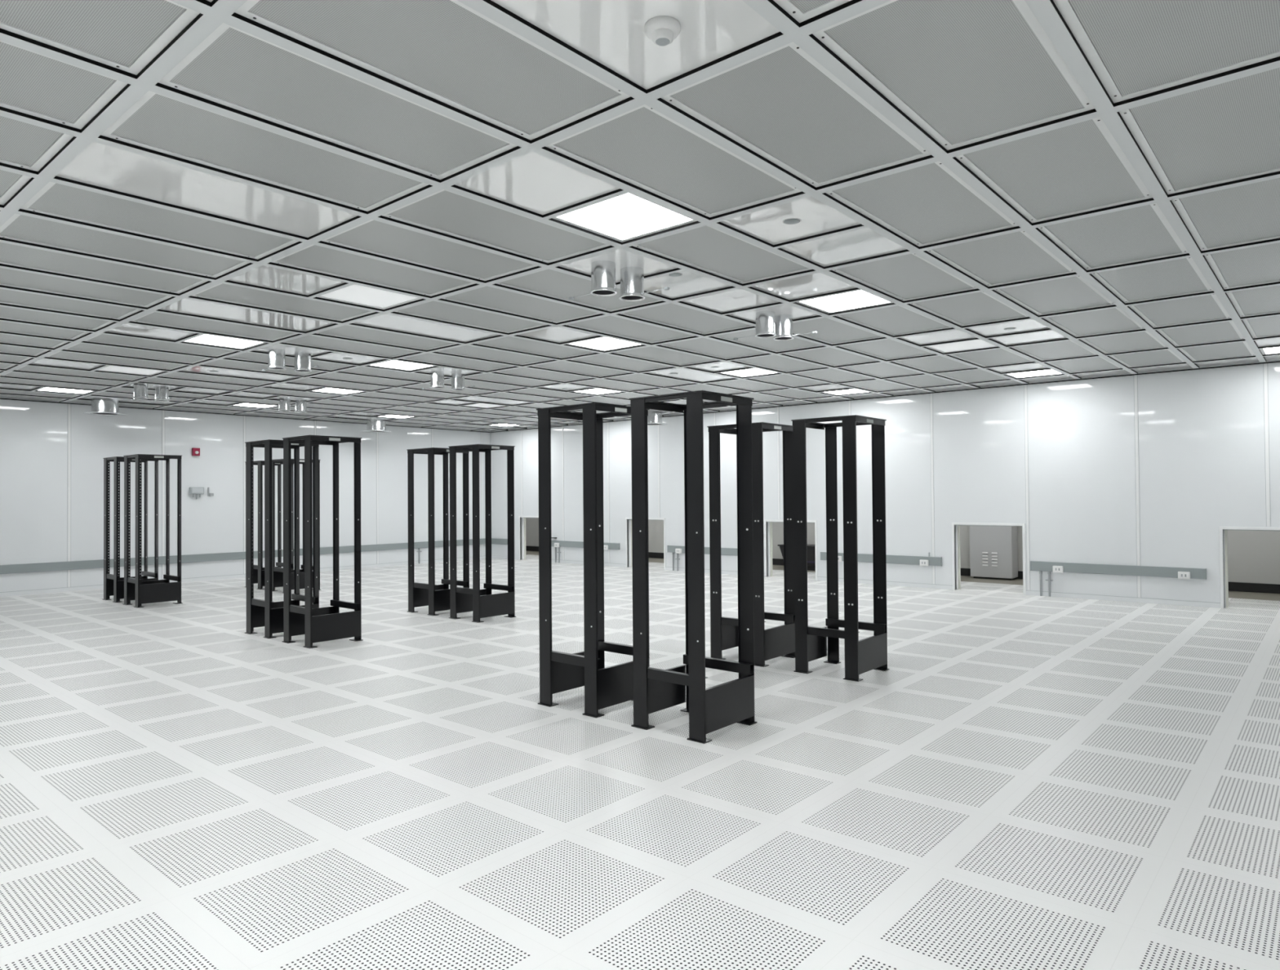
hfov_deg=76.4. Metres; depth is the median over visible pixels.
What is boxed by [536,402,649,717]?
rack
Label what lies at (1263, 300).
filter
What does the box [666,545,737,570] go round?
cable raceway
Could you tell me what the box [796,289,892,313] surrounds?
recessed light
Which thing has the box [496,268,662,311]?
filter
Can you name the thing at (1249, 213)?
filter
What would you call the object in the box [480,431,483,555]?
trim
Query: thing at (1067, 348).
filter
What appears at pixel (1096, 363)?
filter
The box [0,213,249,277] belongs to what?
filter
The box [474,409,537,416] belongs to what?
filter
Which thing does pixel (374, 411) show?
filter
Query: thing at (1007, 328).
cap
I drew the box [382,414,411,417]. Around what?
diffuser
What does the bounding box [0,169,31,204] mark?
filter
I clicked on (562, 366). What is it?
filter
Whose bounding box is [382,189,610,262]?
filter
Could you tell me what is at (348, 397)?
filter
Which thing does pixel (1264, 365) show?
trim
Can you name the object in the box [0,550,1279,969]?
floor
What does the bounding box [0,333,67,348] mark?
filter
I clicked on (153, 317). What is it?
filter
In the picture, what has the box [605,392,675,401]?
filter
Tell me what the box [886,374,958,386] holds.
filter
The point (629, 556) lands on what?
trim
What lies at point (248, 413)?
filter
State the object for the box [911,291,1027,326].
filter
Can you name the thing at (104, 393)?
filter
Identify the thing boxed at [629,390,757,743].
rack
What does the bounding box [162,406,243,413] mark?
filter
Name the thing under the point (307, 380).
filter
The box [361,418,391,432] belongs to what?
stub
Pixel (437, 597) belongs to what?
rack
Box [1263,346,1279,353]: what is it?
diffuser
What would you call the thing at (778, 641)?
rack
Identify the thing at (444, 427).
filter
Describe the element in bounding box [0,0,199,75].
filter
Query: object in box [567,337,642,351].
recessed light
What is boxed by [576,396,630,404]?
filter
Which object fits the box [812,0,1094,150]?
filter
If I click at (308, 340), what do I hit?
filter
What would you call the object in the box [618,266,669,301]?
stub
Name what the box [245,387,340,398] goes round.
filter
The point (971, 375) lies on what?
filter
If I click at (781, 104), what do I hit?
filter
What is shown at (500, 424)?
recessed light
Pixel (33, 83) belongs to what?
filter
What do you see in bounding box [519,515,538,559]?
trim
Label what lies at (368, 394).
filter
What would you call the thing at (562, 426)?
trim
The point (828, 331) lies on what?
filter
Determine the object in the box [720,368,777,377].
recessed light
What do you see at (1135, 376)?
trim
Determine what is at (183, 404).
filter
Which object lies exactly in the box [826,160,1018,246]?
filter
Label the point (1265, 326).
filter
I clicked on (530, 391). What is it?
filter
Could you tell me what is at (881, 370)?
filter
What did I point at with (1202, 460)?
wall
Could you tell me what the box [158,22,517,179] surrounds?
filter
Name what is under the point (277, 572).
rack
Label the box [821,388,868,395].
recessed light
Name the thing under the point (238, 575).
baseboard
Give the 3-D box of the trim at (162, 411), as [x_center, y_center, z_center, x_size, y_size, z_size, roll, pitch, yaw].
[-7.473,0.181,12.759,0.004,2.732,0.042,-1,-1,41]
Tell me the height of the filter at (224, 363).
0.021 m
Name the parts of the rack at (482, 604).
leg, rail, rail, cross rail, leg, plate, leg, rail, cross rail, leg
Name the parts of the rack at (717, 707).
leg, rail, rail, cross rail, leg, plate, leg, rail, cross rail, name plate, rail, leg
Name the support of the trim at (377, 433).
attached to the wall at (33, 435)
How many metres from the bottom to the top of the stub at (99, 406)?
0.213 m
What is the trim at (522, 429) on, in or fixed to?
attached to the wall at (1202, 460)
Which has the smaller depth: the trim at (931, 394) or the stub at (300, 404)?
the trim at (931, 394)
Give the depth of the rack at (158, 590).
10.25 m
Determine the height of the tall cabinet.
1.900 m
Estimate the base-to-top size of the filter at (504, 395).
0.021 m
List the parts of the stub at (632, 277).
damper arm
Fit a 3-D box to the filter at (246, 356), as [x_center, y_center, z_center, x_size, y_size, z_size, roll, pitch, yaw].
[-3.626,-1.296,8.476,0.553,0.021,1.162,-1,-1,41]
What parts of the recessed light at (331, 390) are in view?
frame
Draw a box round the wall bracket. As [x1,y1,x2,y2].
[207,487,213,495]
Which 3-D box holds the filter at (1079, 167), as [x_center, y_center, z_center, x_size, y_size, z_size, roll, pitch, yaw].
[1.908,-1.405,3.693,0.553,0.021,1.162,-1,-1,41]
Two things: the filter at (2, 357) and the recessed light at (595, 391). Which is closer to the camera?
the filter at (2, 357)
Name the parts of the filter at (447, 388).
frame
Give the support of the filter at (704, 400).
attached to the ceiling
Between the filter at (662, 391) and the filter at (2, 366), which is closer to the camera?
the filter at (2, 366)
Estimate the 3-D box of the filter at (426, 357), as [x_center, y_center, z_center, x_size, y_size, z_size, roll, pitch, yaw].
[-1.907,-1.308,8.601,0.553,0.021,1.162,-1,-1,41]
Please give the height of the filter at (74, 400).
0.021 m
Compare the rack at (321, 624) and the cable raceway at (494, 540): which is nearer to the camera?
the rack at (321, 624)
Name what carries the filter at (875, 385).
attached to the ceiling
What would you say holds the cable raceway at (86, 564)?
attached to the wall at (33, 435)
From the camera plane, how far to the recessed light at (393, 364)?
8.82 m
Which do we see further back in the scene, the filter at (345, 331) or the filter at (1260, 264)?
the filter at (345, 331)
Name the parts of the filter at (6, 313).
frame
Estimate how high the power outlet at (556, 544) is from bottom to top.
0.084 m
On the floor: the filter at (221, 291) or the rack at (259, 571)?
the rack at (259, 571)
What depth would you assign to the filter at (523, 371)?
9.55 m
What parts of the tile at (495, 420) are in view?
frame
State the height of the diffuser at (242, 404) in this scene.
0.010 m
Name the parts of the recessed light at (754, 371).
frame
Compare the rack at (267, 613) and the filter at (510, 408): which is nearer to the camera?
the rack at (267, 613)
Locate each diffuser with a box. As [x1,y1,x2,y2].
[236,403,273,407]
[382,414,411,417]
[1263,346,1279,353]
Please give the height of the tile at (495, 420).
0.021 m
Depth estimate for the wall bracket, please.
13.26 m
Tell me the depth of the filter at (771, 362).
8.88 m
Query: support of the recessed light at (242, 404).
in the ceiling
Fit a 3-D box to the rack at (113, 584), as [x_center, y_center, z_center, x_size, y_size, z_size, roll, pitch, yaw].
[-6.759,0.577,10.809,0.522,1.875,0.514,-1,-1,41]
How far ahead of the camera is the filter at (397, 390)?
11.16 m
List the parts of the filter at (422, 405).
frame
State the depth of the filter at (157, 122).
3.37 m
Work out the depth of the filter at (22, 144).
3.27 m
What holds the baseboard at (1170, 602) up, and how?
attached to the wall at (1202, 460)
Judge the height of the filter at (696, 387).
0.021 m
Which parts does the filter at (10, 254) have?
frame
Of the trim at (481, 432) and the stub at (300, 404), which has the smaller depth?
the stub at (300, 404)
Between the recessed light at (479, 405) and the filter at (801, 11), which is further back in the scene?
the recessed light at (479, 405)
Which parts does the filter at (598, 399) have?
frame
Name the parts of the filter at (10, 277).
frame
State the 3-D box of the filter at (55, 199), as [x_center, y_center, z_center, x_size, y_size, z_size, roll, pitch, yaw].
[-2.454,-1.364,4.240,0.553,0.021,1.162,-1,-1,41]
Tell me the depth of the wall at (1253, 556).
10.77 m
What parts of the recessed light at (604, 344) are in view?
frame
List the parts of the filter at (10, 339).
frame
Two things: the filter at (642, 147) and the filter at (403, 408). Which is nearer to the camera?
the filter at (642, 147)
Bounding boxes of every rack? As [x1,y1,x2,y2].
[102,456,158,602]
[123,453,182,607]
[244,439,319,638]
[245,460,293,589]
[271,458,320,592]
[281,435,363,648]
[407,447,469,615]
[448,444,515,622]
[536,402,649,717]
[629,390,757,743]
[706,422,795,666]
[791,414,888,681]
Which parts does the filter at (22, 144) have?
frame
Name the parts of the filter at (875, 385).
frame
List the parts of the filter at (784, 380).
frame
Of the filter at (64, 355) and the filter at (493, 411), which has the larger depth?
the filter at (493, 411)
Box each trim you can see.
[0,398,490,432]
[66,404,71,586]
[161,409,164,579]
[243,415,245,573]
[314,420,316,435]
[376,432,378,564]
[431,428,433,447]
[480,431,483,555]
[489,432,492,555]
[490,360,1279,432]
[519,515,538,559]
[520,429,523,515]
[562,426,564,559]
[607,422,609,563]
[625,517,666,569]
[657,425,660,517]
[713,412,715,425]
[764,519,817,580]
[777,406,780,519]
[848,400,850,415]
[929,393,935,584]
[951,522,1026,595]
[1023,384,1030,590]
[1133,374,1141,597]
[1219,526,1279,608]
[1262,363,1271,526]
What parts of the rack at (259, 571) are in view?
leg, leg, leg, cross rail, leg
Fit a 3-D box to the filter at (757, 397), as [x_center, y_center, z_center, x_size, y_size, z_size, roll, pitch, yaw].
[1.744,-1.290,11.892,0.553,0.021,1.162,-1,-1,41]
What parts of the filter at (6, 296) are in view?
frame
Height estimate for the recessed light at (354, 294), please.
0.020 m
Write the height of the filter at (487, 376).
0.021 m
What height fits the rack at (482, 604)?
1.875 m
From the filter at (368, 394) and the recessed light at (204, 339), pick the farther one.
the filter at (368, 394)
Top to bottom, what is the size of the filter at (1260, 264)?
0.021 m
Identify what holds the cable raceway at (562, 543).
attached to the wall at (1202, 460)
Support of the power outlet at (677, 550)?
attached to the cable raceway at (724, 551)
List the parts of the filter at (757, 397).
frame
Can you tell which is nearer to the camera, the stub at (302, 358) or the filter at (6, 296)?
the filter at (6, 296)
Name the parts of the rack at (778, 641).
leg, rail, rail, cross rail, plate, leg, rail, rail, name plate, cross rail, leg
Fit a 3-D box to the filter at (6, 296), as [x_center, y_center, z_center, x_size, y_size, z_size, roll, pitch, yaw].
[-4.298,-1.328,5.835,0.553,0.021,1.162,-1,-1,41]
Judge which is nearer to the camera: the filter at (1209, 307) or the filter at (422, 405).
the filter at (1209, 307)
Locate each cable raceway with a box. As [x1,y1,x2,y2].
[0,537,485,573]
[491,537,507,544]
[551,540,619,562]
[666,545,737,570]
[820,551,942,565]
[1030,560,1206,596]
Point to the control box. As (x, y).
(193, 491)
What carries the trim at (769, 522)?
attached to the wall at (1202, 460)
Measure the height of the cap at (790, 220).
0.005 m
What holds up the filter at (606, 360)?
attached to the ceiling
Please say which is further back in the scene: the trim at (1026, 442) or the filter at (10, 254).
the trim at (1026, 442)
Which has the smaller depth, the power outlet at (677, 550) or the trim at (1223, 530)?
the trim at (1223, 530)
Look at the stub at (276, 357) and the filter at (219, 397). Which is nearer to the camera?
the stub at (276, 357)
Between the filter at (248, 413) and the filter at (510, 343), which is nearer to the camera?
the filter at (510, 343)
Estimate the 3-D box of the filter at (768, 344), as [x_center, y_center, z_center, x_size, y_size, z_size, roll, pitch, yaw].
[1.196,-1.346,7.531,0.553,0.021,1.162,-1,-1,41]
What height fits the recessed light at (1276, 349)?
0.020 m
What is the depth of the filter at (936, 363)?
9.02 m
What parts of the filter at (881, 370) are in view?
frame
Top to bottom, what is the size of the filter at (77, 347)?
0.021 m
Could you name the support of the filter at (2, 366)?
attached to the ceiling
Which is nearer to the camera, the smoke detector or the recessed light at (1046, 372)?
the smoke detector
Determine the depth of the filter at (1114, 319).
6.87 m
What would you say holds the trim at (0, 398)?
attached to the wall at (33, 435)
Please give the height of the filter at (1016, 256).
0.021 m
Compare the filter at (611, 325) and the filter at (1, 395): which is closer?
the filter at (611, 325)
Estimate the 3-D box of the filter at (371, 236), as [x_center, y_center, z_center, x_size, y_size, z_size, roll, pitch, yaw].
[-1.195,-1.366,4.764,0.553,0.021,1.162,-1,-1,41]
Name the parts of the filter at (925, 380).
frame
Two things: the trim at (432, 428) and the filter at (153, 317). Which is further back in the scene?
the trim at (432, 428)
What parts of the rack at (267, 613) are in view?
leg, rail, cross rail, plate, leg, rail, rail, leg, cross rail, leg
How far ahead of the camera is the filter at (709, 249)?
4.86 m
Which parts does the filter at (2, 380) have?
frame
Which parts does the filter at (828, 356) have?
frame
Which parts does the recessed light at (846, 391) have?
frame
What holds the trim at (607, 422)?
attached to the wall at (1202, 460)
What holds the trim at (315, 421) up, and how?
attached to the wall at (33, 435)
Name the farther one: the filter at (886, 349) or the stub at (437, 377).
the stub at (437, 377)
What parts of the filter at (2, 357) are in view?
frame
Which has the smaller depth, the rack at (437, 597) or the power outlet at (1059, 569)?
the rack at (437, 597)
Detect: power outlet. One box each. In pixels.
[554,542,559,546]
[675,548,681,553]
[920,559,928,565]
[1052,565,1063,573]
[1177,571,1190,579]
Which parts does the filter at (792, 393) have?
frame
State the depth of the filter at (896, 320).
6.73 m
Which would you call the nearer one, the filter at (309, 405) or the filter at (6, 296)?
the filter at (6, 296)
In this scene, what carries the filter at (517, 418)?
attached to the ceiling
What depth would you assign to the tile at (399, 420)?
15.48 m
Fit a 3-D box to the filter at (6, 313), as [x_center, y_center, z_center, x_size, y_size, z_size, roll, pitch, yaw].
[-4.760,-1.319,6.233,0.553,0.021,1.162,-1,-1,41]
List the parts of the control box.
lid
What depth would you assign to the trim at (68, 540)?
11.82 m
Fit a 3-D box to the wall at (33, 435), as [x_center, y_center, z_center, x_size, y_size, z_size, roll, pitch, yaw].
[-8.259,0.125,11.930,0.100,2.832,15.250,-1,-1,41]
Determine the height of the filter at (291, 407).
0.021 m
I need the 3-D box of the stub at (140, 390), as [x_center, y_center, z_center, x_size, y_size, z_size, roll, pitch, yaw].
[-6.235,-1.154,10.104,0.379,0.181,0.168,-1,-1,41]
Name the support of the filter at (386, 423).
attached to the ceiling
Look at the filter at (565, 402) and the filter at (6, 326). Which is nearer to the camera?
the filter at (6, 326)
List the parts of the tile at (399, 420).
frame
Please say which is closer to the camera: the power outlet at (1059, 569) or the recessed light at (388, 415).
the power outlet at (1059, 569)
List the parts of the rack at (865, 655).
leg, rail, rail, leg, cross rail, plate, rail, leg, cross rail, rail, name plate, leg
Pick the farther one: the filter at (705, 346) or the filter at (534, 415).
the filter at (534, 415)
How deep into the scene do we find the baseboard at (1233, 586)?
10.74 m
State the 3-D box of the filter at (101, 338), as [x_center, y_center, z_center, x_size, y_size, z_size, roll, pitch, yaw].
[-4.423,-1.303,7.554,0.553,0.021,1.162,-1,-1,41]
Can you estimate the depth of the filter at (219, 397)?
11.80 m
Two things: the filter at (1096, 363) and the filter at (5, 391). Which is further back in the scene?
the filter at (5, 391)
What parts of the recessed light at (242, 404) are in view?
frame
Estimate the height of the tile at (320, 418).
0.021 m
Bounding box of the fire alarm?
[191,447,199,455]
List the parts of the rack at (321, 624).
leg, rail, cross rail, leg, rail, plate, name plate, rail, leg, rail, cross rail, leg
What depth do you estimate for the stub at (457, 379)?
9.37 m
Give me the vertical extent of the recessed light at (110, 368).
0.020 m
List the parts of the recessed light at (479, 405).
frame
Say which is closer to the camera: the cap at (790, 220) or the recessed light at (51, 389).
the cap at (790, 220)
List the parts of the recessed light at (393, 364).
frame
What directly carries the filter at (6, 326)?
attached to the ceiling
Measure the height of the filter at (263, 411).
0.021 m
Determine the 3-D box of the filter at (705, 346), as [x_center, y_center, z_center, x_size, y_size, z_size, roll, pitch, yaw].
[0.735,-1.337,7.930,0.553,0.021,1.162,-1,-1,41]
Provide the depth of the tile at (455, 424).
16.30 m
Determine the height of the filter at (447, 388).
0.021 m
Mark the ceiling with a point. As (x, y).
(211, 15)
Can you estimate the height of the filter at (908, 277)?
0.021 m
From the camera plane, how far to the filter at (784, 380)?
10.22 m
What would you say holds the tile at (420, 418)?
attached to the ceiling
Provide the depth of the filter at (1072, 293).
5.93 m
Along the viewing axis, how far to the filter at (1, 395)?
11.36 m
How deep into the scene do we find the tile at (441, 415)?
14.61 m
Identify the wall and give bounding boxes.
[0,397,490,591]
[490,360,1279,602]
[525,517,1279,584]
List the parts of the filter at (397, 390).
frame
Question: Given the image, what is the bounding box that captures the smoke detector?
[644,15,680,45]
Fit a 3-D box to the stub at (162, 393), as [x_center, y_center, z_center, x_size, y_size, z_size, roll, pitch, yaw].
[-5.958,-1.155,10.208,0.379,0.181,0.168,-1,-1,41]
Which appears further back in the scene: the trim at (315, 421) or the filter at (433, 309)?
the trim at (315, 421)
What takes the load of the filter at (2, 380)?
attached to the ceiling
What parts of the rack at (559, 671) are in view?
leg, rail, rail, cross rail, leg, plate, leg, rail, cross rail, name plate, rail, leg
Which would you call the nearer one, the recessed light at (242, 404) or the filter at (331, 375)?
the filter at (331, 375)
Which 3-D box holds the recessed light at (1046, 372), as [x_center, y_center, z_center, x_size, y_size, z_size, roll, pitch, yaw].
[4.707,-1.343,9.728,0.553,0.020,0.562,-1,-1,41]
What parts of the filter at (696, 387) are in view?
frame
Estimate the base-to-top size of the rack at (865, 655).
1.875 m
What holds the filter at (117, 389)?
attached to the ceiling
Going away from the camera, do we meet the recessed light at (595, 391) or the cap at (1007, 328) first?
the cap at (1007, 328)
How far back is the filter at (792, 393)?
11.55 m
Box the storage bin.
[777,543,815,570]
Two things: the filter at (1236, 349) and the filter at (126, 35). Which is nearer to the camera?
the filter at (126, 35)
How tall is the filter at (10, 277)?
0.021 m
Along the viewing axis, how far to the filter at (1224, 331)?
7.40 m
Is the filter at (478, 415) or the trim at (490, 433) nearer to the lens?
the filter at (478, 415)
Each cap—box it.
[667,272,682,276]
[782,217,801,224]
[1004,327,1016,329]
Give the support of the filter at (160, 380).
attached to the ceiling
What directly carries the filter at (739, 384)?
attached to the ceiling
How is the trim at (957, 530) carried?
attached to the wall at (1202, 460)
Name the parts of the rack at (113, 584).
leg, cross rail, leg, rail, rail, leg, cross rail, leg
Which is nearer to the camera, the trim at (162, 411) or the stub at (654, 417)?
the trim at (162, 411)
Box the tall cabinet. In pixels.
[969,525,1017,580]
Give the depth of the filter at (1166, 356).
8.74 m
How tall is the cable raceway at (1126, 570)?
0.440 m
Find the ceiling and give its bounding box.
[0,0,1279,431]
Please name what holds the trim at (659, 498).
attached to the wall at (1202, 460)
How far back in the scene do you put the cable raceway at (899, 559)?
11.61 m
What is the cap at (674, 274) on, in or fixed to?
attached to the ceiling
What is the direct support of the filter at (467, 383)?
attached to the ceiling
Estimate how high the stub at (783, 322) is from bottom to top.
0.181 m
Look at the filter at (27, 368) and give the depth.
9.19 m
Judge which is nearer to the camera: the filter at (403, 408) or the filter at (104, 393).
the filter at (104, 393)
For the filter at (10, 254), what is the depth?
5.06 m
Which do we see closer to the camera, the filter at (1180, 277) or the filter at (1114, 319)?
the filter at (1180, 277)
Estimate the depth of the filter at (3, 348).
7.78 m
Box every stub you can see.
[82,397,126,415]
[131,382,148,399]
[154,385,171,401]
[262,348,285,371]
[274,397,291,412]
[293,351,318,372]
[294,399,311,413]
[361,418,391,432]
[421,370,444,389]
[450,373,475,390]
[568,260,617,300]
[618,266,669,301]
[647,410,667,426]
[733,311,776,340]
[773,314,817,340]
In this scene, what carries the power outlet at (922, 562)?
attached to the cable raceway at (899, 559)
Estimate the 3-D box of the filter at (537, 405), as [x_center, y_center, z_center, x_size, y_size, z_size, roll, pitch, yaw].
[-1.359,-1.251,12.963,0.553,0.021,1.162,-1,-1,41]
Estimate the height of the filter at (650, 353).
0.021 m
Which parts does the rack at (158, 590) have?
leg, cross rail, leg, rail, plate, name plate, rail, leg, cross rail, leg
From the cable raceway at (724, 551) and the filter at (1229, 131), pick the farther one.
the cable raceway at (724, 551)
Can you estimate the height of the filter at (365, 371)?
0.021 m
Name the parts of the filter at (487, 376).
frame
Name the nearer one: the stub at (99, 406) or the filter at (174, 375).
the filter at (174, 375)
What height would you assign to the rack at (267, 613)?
1.875 m
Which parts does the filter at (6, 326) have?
frame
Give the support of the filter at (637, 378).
attached to the ceiling
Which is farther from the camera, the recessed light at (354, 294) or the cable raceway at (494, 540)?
the cable raceway at (494, 540)
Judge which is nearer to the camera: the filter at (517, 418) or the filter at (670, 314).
the filter at (670, 314)
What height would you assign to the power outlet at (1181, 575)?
0.084 m
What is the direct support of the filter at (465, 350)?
attached to the ceiling
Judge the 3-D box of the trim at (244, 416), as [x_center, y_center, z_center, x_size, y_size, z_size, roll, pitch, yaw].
[-6.657,0.188,13.703,0.004,2.732,0.042,-1,-1,41]
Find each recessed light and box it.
[38,386,94,394]
[97,365,163,375]
[183,333,264,349]
[233,403,277,408]
[313,387,364,394]
[316,284,421,309]
[368,360,435,370]
[378,414,415,418]
[465,403,503,408]
[491,423,517,426]
[552,192,697,242]
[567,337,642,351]
[573,388,620,395]
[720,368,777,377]
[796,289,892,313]
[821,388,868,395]
[924,339,997,352]
[1004,368,1062,377]
[1259,346,1279,355]
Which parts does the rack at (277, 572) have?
leg, cross rail, rail, leg, leg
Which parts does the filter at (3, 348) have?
frame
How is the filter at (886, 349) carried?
attached to the ceiling
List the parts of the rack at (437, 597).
leg, rail, cross rail, rail, plate, leg, leg, rail, cross rail, leg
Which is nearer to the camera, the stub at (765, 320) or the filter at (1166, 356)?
the stub at (765, 320)
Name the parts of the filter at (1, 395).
frame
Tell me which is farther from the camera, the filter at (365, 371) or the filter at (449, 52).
the filter at (365, 371)
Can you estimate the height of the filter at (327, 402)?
0.021 m
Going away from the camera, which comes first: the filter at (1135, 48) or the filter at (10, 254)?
the filter at (1135, 48)
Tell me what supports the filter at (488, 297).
attached to the ceiling
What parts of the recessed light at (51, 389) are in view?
frame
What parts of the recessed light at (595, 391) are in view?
frame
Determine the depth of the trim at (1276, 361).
10.86 m
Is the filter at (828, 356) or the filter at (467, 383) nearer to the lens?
the filter at (828, 356)
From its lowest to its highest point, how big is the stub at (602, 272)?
0.181 m
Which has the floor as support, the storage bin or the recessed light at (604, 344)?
the storage bin
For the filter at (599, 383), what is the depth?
10.49 m
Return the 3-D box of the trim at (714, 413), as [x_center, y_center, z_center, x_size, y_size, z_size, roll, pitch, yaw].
[1.275,0.128,13.764,0.040,2.732,0.005,-1,-1,41]
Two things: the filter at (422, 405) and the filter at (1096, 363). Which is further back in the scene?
the filter at (422, 405)
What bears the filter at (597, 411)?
attached to the ceiling
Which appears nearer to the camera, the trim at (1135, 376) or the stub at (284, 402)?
the trim at (1135, 376)
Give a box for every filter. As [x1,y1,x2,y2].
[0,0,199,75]
[0,40,127,128]
[0,115,73,171]
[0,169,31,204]
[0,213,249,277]
[0,242,207,293]
[0,267,172,307]
[0,288,140,319]
[0,306,114,330]
[0,320,89,339]
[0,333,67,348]
[0,344,48,355]
[0,354,31,363]
[0,363,15,368]
[0,377,108,390]
[0,389,79,397]
[0,394,65,401]
[2,371,125,385]
[16,365,144,380]
[20,181,299,259]
[47,351,186,369]
[64,342,209,363]
[68,399,160,408]
[84,333,235,356]
[92,391,191,401]
[101,90,428,211]
[106,387,211,398]
[131,311,297,341]
[142,377,250,390]
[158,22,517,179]
[160,372,273,386]
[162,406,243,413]
[174,403,257,410]
[191,283,374,321]
[201,359,324,376]
[207,395,295,404]
[226,351,351,370]
[235,0,630,140]
[243,412,313,418]
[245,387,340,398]
[257,409,332,416]
[271,244,475,296]
[273,406,351,413]
[283,335,417,357]
[289,377,389,390]
[293,403,368,410]
[312,400,391,408]
[313,373,416,386]
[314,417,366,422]
[316,324,456,350]
[321,219,537,280]
[332,395,415,404]
[341,366,447,381]
[356,392,438,401]
[367,409,436,416]
[379,387,466,398]
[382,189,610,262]
[385,406,457,413]
[385,422,429,426]
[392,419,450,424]
[394,300,546,333]
[400,353,515,370]
[406,383,493,394]
[408,403,479,410]
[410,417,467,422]
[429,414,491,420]
[431,426,481,430]
[435,345,553,364]
[441,285,599,323]
[444,379,524,391]
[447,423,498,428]
[449,412,514,418]
[464,373,555,386]
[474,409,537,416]
[475,336,595,358]
[480,392,558,401]
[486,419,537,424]
[495,367,591,382]
[495,406,537,413]
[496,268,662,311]
[506,417,560,422]
[509,388,589,398]
[522,403,582,410]
[528,415,576,420]
[530,360,630,377]
[545,104,801,217]
[546,400,589,404]
[567,315,695,343]
[569,354,671,371]
[574,378,655,391]
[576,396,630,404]
[577,410,610,413]
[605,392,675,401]
[609,373,693,386]
[613,346,717,365]
[619,302,753,334]
[633,225,812,284]
[638,388,683,395]
[658,337,767,359]
[660,41,931,186]
[673,384,745,394]
[702,399,756,403]
[708,379,784,391]
[713,328,822,351]
[734,355,825,372]
[736,392,791,402]
[749,373,827,386]
[760,388,828,399]
[773,0,851,22]
[783,347,876,366]
[792,317,883,344]
[792,368,872,382]
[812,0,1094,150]
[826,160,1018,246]
[832,253,977,301]
[836,305,951,335]
[839,338,934,359]
[840,362,921,377]
[842,379,911,391]
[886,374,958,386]
[893,355,975,372]
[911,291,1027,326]
[926,230,1075,286]
[936,368,1007,382]
[948,348,1033,366]
[955,116,1152,222]
[995,275,1114,315]
[1010,340,1097,360]
[1038,203,1188,270]
[1043,307,1144,337]
[1046,356,1120,373]
[1053,0,1279,102]
[1080,331,1167,354]
[1091,257,1213,302]
[1109,349,1185,367]
[1119,66,1279,194]
[1128,293,1231,327]
[1156,320,1244,346]
[1171,177,1279,250]
[1178,341,1255,361]
[1204,242,1279,288]
[1226,284,1279,317]
[1242,315,1279,337]
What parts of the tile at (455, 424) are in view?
frame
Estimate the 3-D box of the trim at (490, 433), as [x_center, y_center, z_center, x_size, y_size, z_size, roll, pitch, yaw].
[-3.234,0.217,17.651,0.020,2.732,0.020,-1,-1,41]
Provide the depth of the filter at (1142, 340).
7.79 m
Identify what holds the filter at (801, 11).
attached to the ceiling
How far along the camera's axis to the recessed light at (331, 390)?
10.90 m
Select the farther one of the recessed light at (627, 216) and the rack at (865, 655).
the rack at (865, 655)
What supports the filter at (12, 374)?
attached to the ceiling
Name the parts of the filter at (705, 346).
frame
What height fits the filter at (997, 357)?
0.021 m
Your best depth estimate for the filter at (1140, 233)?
4.59 m
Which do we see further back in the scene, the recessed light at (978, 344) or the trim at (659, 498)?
the trim at (659, 498)
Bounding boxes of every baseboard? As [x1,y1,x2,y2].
[0,555,485,596]
[491,555,1220,608]
[525,545,1279,593]
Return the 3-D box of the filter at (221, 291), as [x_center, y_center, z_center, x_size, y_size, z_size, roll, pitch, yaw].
[-2.579,-1.339,5.960,0.553,0.021,1.162,-1,-1,41]
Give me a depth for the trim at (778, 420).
12.96 m
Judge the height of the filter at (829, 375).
0.021 m
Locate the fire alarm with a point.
(195, 451)
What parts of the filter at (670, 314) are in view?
frame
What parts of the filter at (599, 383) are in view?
frame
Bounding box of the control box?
[189,487,204,498]
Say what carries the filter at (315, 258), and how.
attached to the ceiling
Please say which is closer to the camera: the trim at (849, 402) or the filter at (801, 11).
the filter at (801, 11)

